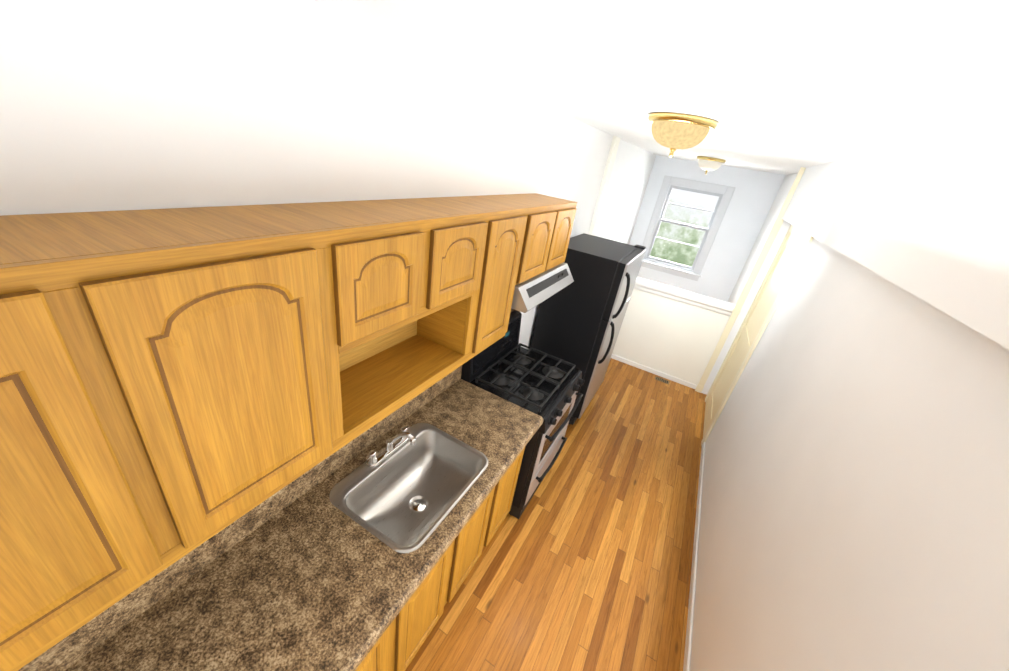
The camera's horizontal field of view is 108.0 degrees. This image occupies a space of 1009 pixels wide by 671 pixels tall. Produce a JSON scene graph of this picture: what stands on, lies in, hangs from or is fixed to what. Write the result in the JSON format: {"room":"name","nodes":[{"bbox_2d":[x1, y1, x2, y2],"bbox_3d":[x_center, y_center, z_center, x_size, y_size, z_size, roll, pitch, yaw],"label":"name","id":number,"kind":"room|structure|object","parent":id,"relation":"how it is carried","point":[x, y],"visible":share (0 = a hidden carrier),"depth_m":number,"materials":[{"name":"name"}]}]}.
{"room":"kitchen","nodes":[
{"label":"kitchen","id":0,"kind":"room"},
{"bbox_2d":[0,0,655,348],"bbox_3d":[0.159,-0.368,3.076,0.185,2.600,8.700,21,29,22],"label":"wall","id":1,"kind":"structure","parent":0,"point":[113,105],"depth_m":0.93,"materials":[{"name":"paint"}]},
{"bbox_2d":[0,214,203,670],"bbox_3d":[-0.905,0.221,0.557,0.320,0.691,0.464,21,29,22],"label":"upper cabinet","id":2,"kind":"object","parent":1,"relation":"attached to","point":[94,504],"depth_m":0.60,"materials":[{"name":"brown wood"}]},
{"bbox_2d":[36,204,355,541],"bbox_3d":[-0.706,0.085,0.891,0.320,0.691,0.487,21,29,22],"label":"upper cabinet","id":3,"kind":"object","parent":1,"relation":"attached to","point":[176,385],"depth_m":0.79,"materials":[{"name":"brown wood"}]},
{"bbox_2d":[18,365,461,670],"bbox_3d":[-0.859,0.623,1.414,0.022,0.109,2.368,21,29,22],"label":"backsplash","id":4,"kind":"structure","parent":1,"relation":"attached to","point":[75,646],"depth_m":1.20,"materials":[{"name":"brown stone"}]},
{"bbox_2d":[272,197,487,356],"bbox_3d":[-0.396,-0.268,1.284,0.320,0.330,0.721,21,29,22],"label":"upper cabinet","id":5,"kind":"object","parent":1,"relation":"attached to","point":[412,261],"depth_m":1.17,"materials":[{"name":"brown wood"}]},
{"bbox_2d":[412,195,535,365],"bbox_3d":[-0.163,-0.288,1.801,0.320,0.691,0.410,21,29,22],"label":"upper cabinet","id":6,"kind":"object","parent":1,"relation":"attached to","point":[458,336],"depth_m":1.72,"materials":[{"name":"brown wood"}]},
{"bbox_2d":[488,193,576,282],"bbox_3d":[0.139,-0.610,2.204,0.320,0.396,0.750,21,29,22],"label":"upper cabinet","id":7,"kind":"object","parent":1,"relation":"attached to","point":[553,219],"depth_m":2.11,"materials":[{"name":"brown wood"}]},
{"bbox_2d":[511,262,573,312],"bbox_3d":[0.136,-0.359,2.309,0.404,0.131,0.746,21,29,22],"label":"range hood","id":8,"kind":"object","parent":7,"relation":"attached to","point":[531,293],"visible":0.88,"depth_m":2.13,"materials":[{"name":"silver metal"}]},
{"bbox_2d":[405,358,706,670],"bbox_3d":[0.783,1.145,3.323,2.100,0.100,8.700,21,29,22],"label":"floor","id":9,"kind":"structure","parent":0,"point":[583,562],"depth_m":2.46,"materials":[{"name":"brown wood"}]},
{"bbox_2d":[346,593,409,670],"bbox_3d":[-0.809,1.274,1.398,0.564,0.929,0.559,21,29,22],"label":"base cabinet","id":10,"kind":"object","parent":9,"relation":"on","point":[387,652],"depth_m":1.40,"materials":[{"name":"brown wood"}]},
{"bbox_2d":[406,465,505,668],"bbox_3d":[-0.506,1.066,1.906,0.564,0.929,0.850,21,29,22],"label":"base cabinet","id":11,"kind":"object","parent":9,"relation":"on","point":[456,547],"depth_m":1.71,"materials":[{"name":"brown wood"}]},
{"bbox_2d":[66,381,541,670],"bbox_3d":[-0.619,0.792,1.341,0.605,0.088,2.368,21,29,22],"label":"countertop","id":12,"kind":"structure","parent":11,"relation":"on","point":[309,589],"depth_m":1.18,"materials":[{"name":"brown stone"}]},
{"bbox_2d":[366,421,417,468],"bbox_3d":[-0.494,0.499,1.704,0.156,0.140,0.272,21,29,22],"label":"faucet","id":13,"kind":"object","parent":12,"relation":"on","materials":[{"name":"silver metal"}]},
{"bbox_2d":[318,417,493,560],"bbox_3d":[-0.414,0.711,1.700,0.470,0.181,0.610,21,29,22],"label":"sink","id":14,"kind":"object","parent":12,"relation":"in","point":[402,503],"depth_m":1.71,"materials":[{"name":"silver metal"}]},
{"bbox_2d":[490,433,533,540],"bbox_3d":[-0.232,0.878,2.365,0.564,0.929,0.392,21,29,22],"label":"base cabinet","id":15,"kind":"object","parent":9,"relation":"on","point":[512,470],"depth_m":2.28,"materials":[{"name":"brown wood"}]},
{"bbox_2d":[461,311,584,518],"bbox_3d":[0.123,0.585,2.712,0.706,1.238,0.702,21,29,22],"label":"range","id":16,"kind":"object","parent":9,"relation":"on","point":[508,367],"visible":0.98,"depth_m":2.50,"materials":[{"name":"black metal"}]},
{"bbox_2d":[530,233,645,424],"bbox_3d":[0.763,-0.042,3.620,0.718,1.718,0.850,21,29,22],"label":"refrigerator","id":17,"kind":"object","parent":9,"relation":"on","point":[579,321],"visible":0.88,"depth_m":3.16,"materials":[{"name":"black metal"}]},
{"bbox_2d":[655,376,669,384],"bbox_3d":[2.037,0.579,4.734,0.180,0.004,0.095,21,29,22],"label":"floor vent","id":18,"kind":"object","parent":9,"relation":"in","point":[662,380],"visible":1,"depth_m":4.73,"materials":[{"name":"gold metal"}]},
{"bbox_2d":[313,0,1008,174],"bbox_3d":[1.188,-1.231,2.108,2.100,0.100,8.700,21,29,22],"label":"ceiling","id":19,"kind":"structure","parent":0,"point":[785,87],"depth_m":0.93,"materials":[{"name":"paint"}]},
{"bbox_2d":[648,112,717,157],"bbox_3d":[0.873,-1.000,1.860,0.332,0.178,0.332,21,29,22],"label":"light","id":20,"kind":"object","parent":19,"relation":"attached to","point":[673,132],"visible":1,"depth_m":1.75,"materials":[{"name":"gold metal"}]},
{"bbox_2d":[697,156,725,173],"bbox_3d":[2.436,-2.019,4.374,0.322,0.178,0.322,21,29,22],"label":"lamp","id":21,"kind":"object","parent":19,"relation":"attached to","point":[707,164],"visible":1,"depth_m":4.27,"materials":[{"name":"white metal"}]},
{"bbox_2d":[612,277,735,388],"bbox_3d":[1.841,-0.112,4.765,1.690,1.135,0.217,21,29,22],"label":"wall","id":22,"kind":"structure","parent":0,"point":[672,331],"depth_m":4.57,"materials":[{"name":"paint"}]},
{"bbox_2d":[611,354,696,388],"bbox_3d":[1.728,0.383,4.950,1.619,0.062,0.023,21,29,22],"label":"baseboard","id":23,"kind":"structure","parent":22,"relation":"attached to","point":[672,378],"depth_m":4.84,"materials":[{"name":"white paint"}]},
{"bbox_2d":[695,167,805,392],"bbox_3d":[2.631,-0.435,4.032,0.073,2.599,0.016,21,29,22],"label":"trim","id":24,"kind":"structure","parent":22,"relation":"attached to","point":[774,231],"depth_m":3.96,"materials":[{"name":"beige wood"}]},
{"bbox_2d":[629,155,784,301],"bbox_3d":[3.116,-1.436,6.151,1.950,2.600,0.150,21,29,22],"label":"wall","id":25,"kind":"structure","parent":0,"point":[750,203],"depth_m":5.78,"materials":[{"name":"paint"}]},
{"bbox_2d":[641,175,735,280],"bbox_3d":[2.943,-1.765,6.082,1.080,1.490,0.210,21,29,22],"label":"window","id":26,"kind":"structure","parent":25,"relation":"in","point":[724,193],"depth_m":6.00,"materials":[{"name":"white paint"}]},
{"bbox_2d":[689,124,1008,670],"bbox_3d":[1.779,0.269,2.370,0.260,2.600,8.700,21,29,22],"label":"wall","id":27,"kind":"structure","parent":0,"point":[854,513],"depth_m":1.23,"materials":[{"name":"paint"}]},
{"bbox_2d":[683,442,704,670],"bbox_3d":[0.762,1.927,1.607,0.014,0.062,5.080,21,29,22],"label":"baseboard","id":28,"kind":"structure","parent":27,"relation":"attached to","point":[686,666],"depth_m":2.42,"materials":[{"name":"white paint"}]},
{"bbox_2d":[701,225,813,445],"bbox_3d":[2.384,0.010,3.607,0.020,2.125,1.010,21,29,22],"label":"door","id":29,"kind":"structure","parent":27,"relation":"in","point":[792,250],"depth_m":3.49,"materials":[{"name":"beige wood"}]},
{"label":"outside","id":30,"kind":"structure","parent":0,"visible":0},
{"bbox_2d":[650,188,718,266],"bbox_3d":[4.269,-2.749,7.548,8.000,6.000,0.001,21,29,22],"label":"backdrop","id":31,"kind":"structure","parent":30,"point":[702,217],"depth_m":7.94,"materials":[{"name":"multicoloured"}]}
]}

